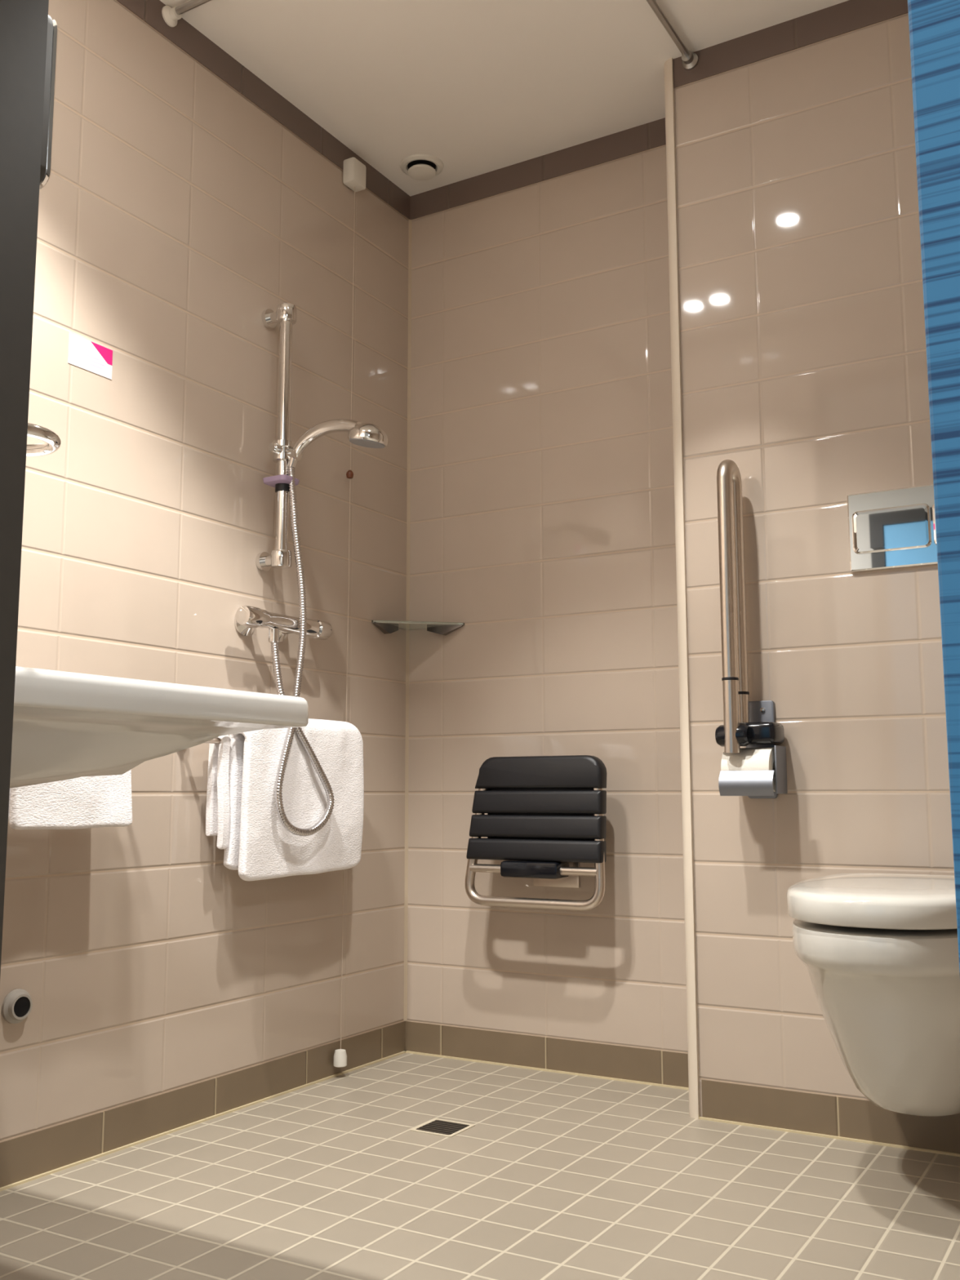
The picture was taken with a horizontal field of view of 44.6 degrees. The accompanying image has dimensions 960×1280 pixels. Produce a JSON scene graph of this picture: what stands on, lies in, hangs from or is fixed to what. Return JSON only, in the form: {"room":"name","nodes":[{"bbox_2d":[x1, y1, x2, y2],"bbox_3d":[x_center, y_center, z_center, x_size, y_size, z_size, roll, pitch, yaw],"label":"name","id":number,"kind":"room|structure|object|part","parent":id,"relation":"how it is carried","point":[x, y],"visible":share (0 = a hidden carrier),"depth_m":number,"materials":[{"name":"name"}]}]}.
{"room":"accessible bathroom","nodes":[
{"label":"accessible bathroom","id":0,"kind":"room"},
{"bbox_2d":[0,0,408,1142],"bbox_3d":[-0.762,-0.211,2.474,0.100,2.450,2.030,-4,-9,30],"label":"wall","id":1,"kind":"structure","parent":0,"point":[175,211],"depth_m":2.58,"materials":[{"name":"beige tile"}]},
{"bbox_2d":[1,988,32,1023],"bbox_3d":[-0.834,0.663,2.115,0.017,0.060,0.060,-4,-9,30],"label":"door stop","id":2,"kind":"object","parent":1,"relation":"attached to","point":[17,1005],"visible":1,"depth_m":2.10,"materials":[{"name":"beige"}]},
{"bbox_2d":[67,332,112,379],"bbox_3d":[-0.790,-0.576,2.373,0.001,0.063,0.111,-4,-9,30],"label":"notice","id":3,"kind":"object","parent":1,"relation":"attached to","point":[84,353],"visible":1,"depth_m":2.37,"materials":[{"name":"white paper"}]},
{"bbox_2d":[0,1021,405,1187],"bbox_3d":[-0.690,0.966,2.337,0.003,0.080,1.930,-4,-9,30],"label":"baseboard","id":4,"kind":"structure","parent":1,"relation":"attached to","point":[27,1156],"depth_m":2.44,"materials":[{"name":"brown tile"}]},
{"bbox_2d":[204,738,221,743],"bbox_3d":[-0.474,0.234,2.724,0.083,0.054,0.568,-4,-9,30],"label":"towel rail","id":5,"kind":"object","parent":1,"relation":"attached to","point":[213,740],"visible":0.02,"depth_m":2.53,"materials":[{"name":"silver metal"}]},
{"bbox_2d":[205,734,231,848],"bbox_3d":[-0.567,0.326,2.542,0.050,0.255,0.031,-4,-9,30],"label":"towel","id":6,"kind":"object","parent":5,"relation":"hanging from","point":[217,809],"visible":0.93,"depth_m":2.54,"materials":[{"name":"white fabric"}]},
{"bbox_2d":[223,718,364,880],"bbox_3d":[-0.423,0.364,2.724,0.069,0.365,0.435,-4,-9,30],"label":"towel","id":7,"kind":"object","parent":5,"relation":"hanging from","point":[260,847],"visible":0.85,"depth_m":2.66,"materials":[{"name":"white fabric"}]},
{"bbox_2d":[116,0,410,219],"bbox_3d":[-0.695,-1.387,2.645,0.003,0.074,1.930,-4,-9,30],"label":"trim","id":8,"kind":"structure","parent":1,"relation":"attached to","point":[184,35],"depth_m":2.90,"materials":[{"name":"brown tile"}]},
{"bbox_2d":[255,302,302,571],"bbox_3d":[-0.478,-0.490,2.791,0.107,0.651,0.068,-4,-9,30],"label":"riser rail","id":9,"kind":"object","parent":1,"relation":"attached to","point":[285,315],"visible":0.99,"depth_m":2.78,"materials":[{"name":"silver metal"}]},
{"bbox_2d":[262,474,299,493],"bbox_3d":[-0.474,-0.367,2.783,0.072,0.034,0.064,-4,-9,30],"label":"soap dish","id":10,"kind":"object","parent":9,"relation":"attached to","point":[281,482],"visible":0.92,"depth_m":2.76,"materials":[{"name":"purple plastic"}]},
{"bbox_3d":[-0.474,-0.376,2.784,0.072,0.016,0.064,-4,-9,30],"label":"dish","id":11,"kind":"part","parent":10,"relation":"part of","materials":[{"name":"purple plastic"}]},
{"bbox_3d":[-0.469,-0.487,2.796,0.030,0.630,0.030,-4,-9,30],"label":"rail","id":12,"kind":"part","parent":9,"relation":"part of","materials":[{"name":"silver metal"}]},
{"bbox_2d":[287,418,388,467],"bbox_3d":[-0.336,-0.465,2.714,0.278,0.098,0.092,-4,-9,30],"label":"shower","id":13,"kind":"object","parent":9,"relation":"attached to","point":[365,434],"visible":1,"depth_m":2.69,"materials":[{"name":"silver metal"}]},
{"bbox_2d":[234,605,332,643],"bbox_3d":[-0.474,-0.029,2.750,0.092,0.083,0.302,-4,-9,30],"label":"shower mixer","id":14,"kind":"object","parent":1,"relation":"attached to","point":[247,618],"visible":0.97,"depth_m":2.70,"materials":[{"name":"silver metal"}]},
{"bbox_3d":[-0.519,-0.053,2.631,0.047,0.047,0.047,-4,-9,30],"label":"flow handle","id":15,"kind":"part","parent":14,"relation":"part of","materials":[{"name":"silver metal"}]},
{"bbox_2d":[268,628,279,643],"bbox_3d":[-0.476,-0.010,2.700,0.024,0.032,0.024,-4,-9,30],"label":"outlet","id":16,"kind":"object","parent":14,"relation":"attached to","point":[273,633],"depth_m":2.69,"materials":[{"name":"silver metal"}]},
{"bbox_2d":[271,465,334,836],"bbox_3d":[-0.423,0.015,2.724,0.075,0.872,0.206,-4,-9,30],"label":"shower hose","id":17,"kind":"object","parent":14,"relation":"attached to","point":[283,819],"visible":0.89,"depth_m":2.70,"materials":[{"name":"silver metal"}]},
{"bbox_3d":[-0.390,-0.025,2.849,0.047,0.047,0.046,-4,-9,30],"label":"temperature handle","id":18,"kind":"part","parent":14,"relation":"part of","materials":[{"name":"silver metal"}]},
{"bbox_2d":[333,157,365,1067],"bbox_3d":[-0.341,-0.128,3.045,0.040,2.378,0.064,-4,-9,30],"label":"pull cord","id":19,"kind":"object","parent":1,"relation":"attached to","point":[353,171],"visible":1,"depth_m":3.16,"materials":[{"name":"white plastic"}]},
{"bbox_3d":[-0.343,-0.111,3.038,0.002,2.276,0.015,-4,-9,30],"label":"cord","id":20,"kind":"part","parent":19,"relation":"part of","materials":[{"name":"fabric"}]},
{"bbox_3d":[-0.796,0.137,2.180,0.087,0.036,0.366,-4,-9,30],"label":"towel rail","id":21,"kind":"object","parent":1,"relation":"attached to","visible":0},
{"bbox_2d":[8,769,132,829],"bbox_3d":[-0.756,0.228,2.155,0.063,0.239,0.264,-4,-9,30],"label":"towel","id":22,"kind":"object","parent":21,"relation":"hanging from","point":[100,801],"visible":0.31,"depth_m":2.13,"materials":[{"name":"white fabric"}]},
{"bbox_2d":[0,1053,959,1279],"bbox_3d":[0.382,0.970,1.692,2.700,0.100,2.150,-4,-9,30],"label":"floor","id":23,"kind":"structure","parent":0,"point":[557,1175],"depth_m":2.02,"materials":[{"name":"tile"}]},
{"bbox_2d":[410,1118,475,1137],"bbox_3d":[-0.077,1.017,2.440,0.100,0.002,0.100,-4,-9,30],"label":"floor drain","id":24,"kind":"object","parent":23,"relation":"on","point":[437,1126],"visible":1,"depth_m":2.44,"materials":[{"name":"black"}]},
{"bbox_2d":[160,0,848,195],"bbox_3d":[0.382,-1.557,2.030,2.700,0.100,2.130,-4,-9,30],"label":"ceiling","id":25,"kind":"structure","parent":0,"point":[478,87],"depth_m":2.83,"materials":[{"name":"white paint"}]},
{"bbox_2d":[400,153,444,180],"bbox_3d":[-0.164,-1.325,3.299,0.124,0.028,0.124,-4,-9,30],"label":"valve","id":26,"kind":"object","parent":25,"relation":"attached to","point":[420,166],"visible":1,"depth_m":3.28,"materials":[{"name":"white plastic"}]},
{"bbox_2d":[161,0,698,70],"bbox_3d":[-0.065,-1.425,2.479,1.245,0.044,0.513,1,-8,-8],"label":"rail","id":27,"kind":"object","parent":25,"relation":"attached to","point":[171,15],"visible":1,"depth_m":2.63,"materials":[{"name":"silver metal"}]},
{"bbox_2d":[161,5,182,26],"bbox_3d":[-0.689,-1.405,2.626,0.026,0.044,0.044,-4,-9,30],"label":"flange","id":28,"kind":"object","parent":27,"relation":"attached to","point":[171,15],"depth_m":2.62,"materials":[{"name":"white plastic"}]},
{"bbox_2d":[681,50,698,70],"bbox_3d":[0.497,-1.386,2.788,0.040,0.040,0.026,-4,-9,30],"label":"flange","id":29,"kind":"object","parent":27,"relation":"attached to","point":[690,60],"depth_m":2.78,"materials":[{"name":"silver metal"}]},
{"bbox_2d":[406,144,688,1053],"bbox_3d":[0.162,-0.123,3.161,0.994,2.450,0.100,-4,-9,30],"label":"wall","id":30,"kind":"structure","parent":0,"point":[542,511],"depth_m":3.10,"materials":[{"name":"beige tile"}]},
{"bbox_2d":[403,219,412,1021],"bbox_3d":[-0.204,-0.107,3.313,0.007,2.295,0.007,-4,-9,30],"label":"trim","id":31,"kind":"structure","parent":30,"relation":"attached to","point":[409,361],"depth_m":3.30,"materials":[{"name":"beige"}]},
{"bbox_2d":[371,620,464,635],"bbox_3d":[-0.168,-0.035,3.182,0.188,0.032,0.174,-4,-9,30],"label":"corner shelf","id":32,"kind":"object","parent":30,"relation":"attached to","point":[384,626],"visible":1,"depth_m":3.20,"materials":[{"name":"silver glass"}]},
{"bbox_3d":[-0.168,-0.047,3.184,0.188,0.006,0.174,-4,-9,30],"label":"glass panel","id":33,"kind":"part","parent":32,"relation":"part of","materials":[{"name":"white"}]},
{"bbox_2d":[0,1050,959,1191],"bbox_3d":[0.388,0.920,1.705,2.497,0.004,1.927,-4,-9,30],"label":"trim","id":34,"kind":"structure","parent":30,"relation":"attached to","point":[112,1151],"depth_m":2.47,"materials":[{"name":"beige"}]},
{"bbox_2d":[464,755,606,911],"bbox_3d":[0.156,0.479,2.934,0.386,0.372,0.160,-4,-9,30],"label":"shower seat","id":35,"kind":"object","parent":30,"relation":"attached to","point":[545,817],"visible":1,"depth_m":2.88,"materials":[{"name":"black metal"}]},
{"bbox_2d":[410,117,666,219],"bbox_3d":[0.178,-1.311,3.245,0.891,0.074,0.003,-4,-9,30],"label":"trim","id":36,"kind":"structure","parent":30,"relation":"attached to","point":[651,135],"depth_m":3.25,"materials":[{"name":"brown tile"}]},
{"bbox_2d":[404,1021,688,1087],"bbox_3d":[0.183,1.042,2.938,0.891,0.080,0.003,-4,-9,30],"label":"baseboard","id":37,"kind":"structure","parent":30,"relation":"attached to","point":[641,1064],"depth_m":2.94,"materials":[{"name":"brown tile"}]},
{"bbox_2d":[674,13,954,1116],"bbox_3d":[1.228,-0.223,2.414,1.606,2.450,0.323,-4,-9,30],"label":"wall","id":38,"kind":"structure","parent":0,"point":[804,365],"depth_m":2.54,"materials":[{"name":"beige tile"}]},
{"bbox_2d":[663,57,700,1119],"bbox_3d":[0.460,-0.187,2.680,0.030,2.450,0.030,-4,-9,30],"label":"trim","id":39,"kind":"structure","parent":38,"relation":"attached to","point":[674,304],"depth_m":2.65,"materials":[{"name":"beige"}]},
{"bbox_2d":[715,459,784,798],"bbox_3d":[0.573,-0.030,2.510,0.120,0.734,0.132,-4,-9,30],"label":"grab rail","id":40,"kind":"object","parent":38,"relation":"attached to","point":[749,724],"visible":0.94,"depth_m":2.49,"materials":[{"name":"silver metal"}]},
{"bbox_2d":[718,745,787,795],"bbox_3d":[0.576,0.276,2.466,0.114,0.104,0.115,-4,-9,30],"label":"toilet roll holder","id":41,"kind":"object","parent":40,"relation":"attached to","point":[731,783],"visible":0.92,"depth_m":2.42,"materials":[{"name":"silver metal"}]},
{"bbox_2d":[720,746,775,791],"bbox_3d":[0.575,0.274,2.474,0.102,0.092,0.092,-4,-9,30],"label":"toilet roll","id":42,"kind":"object","parent":41,"relation":"in","point":[748,758],"visible":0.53,"depth_m":2.44,"materials":[{"name":"beige paper"}]},
{"bbox_3d":[0.632,0.273,2.457,0.004,0.100,0.074,-4,-9,30],"label":"arm","id":43,"kind":"part","parent":41,"relation":"part of","materials":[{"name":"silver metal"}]},
{"bbox_3d":[0.607,0.237,2.526,0.064,0.210,0.010,-4,-9,30],"label":"wall plate","id":44,"kind":"part","parent":40,"relation":"part of","materials":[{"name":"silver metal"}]},
{"bbox_2d":[672,0,908,88],"bbox_3d":[1.151,-1.420,2.423,1.586,0.074,0.003,-4,-9,30],"label":"trim","id":45,"kind":"structure","parent":38,"relation":"attached to","point":[849,15],"depth_m":2.68,"materials":[{"name":"brown tile"}]},
{"bbox_2d":[701,1079,959,1153],"bbox_3d":[1.159,0.933,2.115,1.580,0.080,0.003,-4,-9,30],"label":"baseboard","id":46,"kind":"structure","parent":38,"relation":"attached to","point":[842,1117],"depth_m":2.38,"materials":[{"name":"brown tile"}]},
{"bbox_2d":[786,873,959,1116],"bbox_3d":[0.754,0.639,2.073,0.385,0.411,0.546,-4,-9,30],"label":"toilet","id":47,"kind":"object","parent":38,"relation":"attached to","point":[879,952],"visible":0.99,"depth_m":1.93,"materials":[{"name":"white ceramic"}]},
{"bbox_3d":[0.742,0.459,2.075,0.385,0.054,0.497,-4,-9,30],"label":"lid","id":48,"kind":"part","parent":47,"relation":"part of","materials":[{"name":"white ceramic"}]},
{"bbox_3d":[0.744,0.481,2.075,0.375,0.016,0.490,-4,-9,30],"label":"seat","id":49,"kind":"part","parent":47,"relation":"part of","materials":[{"name":"white plastic"}]},
{"bbox_2d":[846,484,937,572],"bbox_3d":[0.887,-0.235,2.418,0.246,0.168,0.016,-4,-9,30],"label":"flush plate","id":50,"kind":"object","parent":38,"relation":"attached to","point":[891,528],"visible":0.81,"depth_m":2.43,"materials":[{"name":"silver metal"}]},
{"bbox_3d":[-0.128,-0.405,0.997,2.500,2.450,0.100,-4,-9,30],"label":"wall","id":51,"kind":"structure","parent":0,"visible":0},
{"bbox_2d":[0,0,48,975],"bbox_3d":[-0.547,-0.271,1.208,0.068,2.240,0.139,-4,-9,30],"label":"trim","id":52,"kind":"structure","parent":51,"relation":"attached to","point":[23,23],"depth_m":1.24,"materials":[{"name":"grey paint"}]},
{"bbox_2d":[26,422,61,456],"bbox_3d":[-0.538,-0.231,1.341,0.107,0.015,0.110,-4,-9,30],"label":"holder","id":53,"kind":"object","parent":51,"relation":"attached to","point":[51,443],"visible":0.66,"depth_m":1.34,"materials":[{"name":"silver metal"}]},
{"bbox_2d":[39,14,57,190],"bbox_3d":[-0.654,-0.629,1.431,0.322,0.220,0.061,-4,-9,30],"label":"wall mirror","id":54,"kind":"object","parent":51,"relation":"attached to","point":[51,40],"visible":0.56,"depth_m":1.37,"materials":[{"name":"grey mirror"}]},
{"bbox_2d":[9,666,308,787],"bbox_3d":[-0.648,0.148,1.614,0.620,0.150,0.551,-4,-9,30],"label":"washbasin","id":55,"kind":"object","parent":51,"relation":"attached to","point":[67,725],"visible":0.8,"depth_m":1.46,"materials":[{"name":"white ceramic"}]},
{"bbox_3d":[0.058,-0.428,0.822,4.200,2.450,0.014,-4,-9,30],"label":"wall","id":56,"kind":"structure","parent":0,"visible":0},
{"bbox_2d":[907,0,959,972],"bbox_3d":[0.376,-0.393,0.566,1.800,2.288,0.092,-4,-9,30],"label":"door","id":57,"kind":"structure","parent":56,"relation":"in","point":[934,25],"depth_m":0.61,"materials":[{"name":"blue laminate"}]}
]}

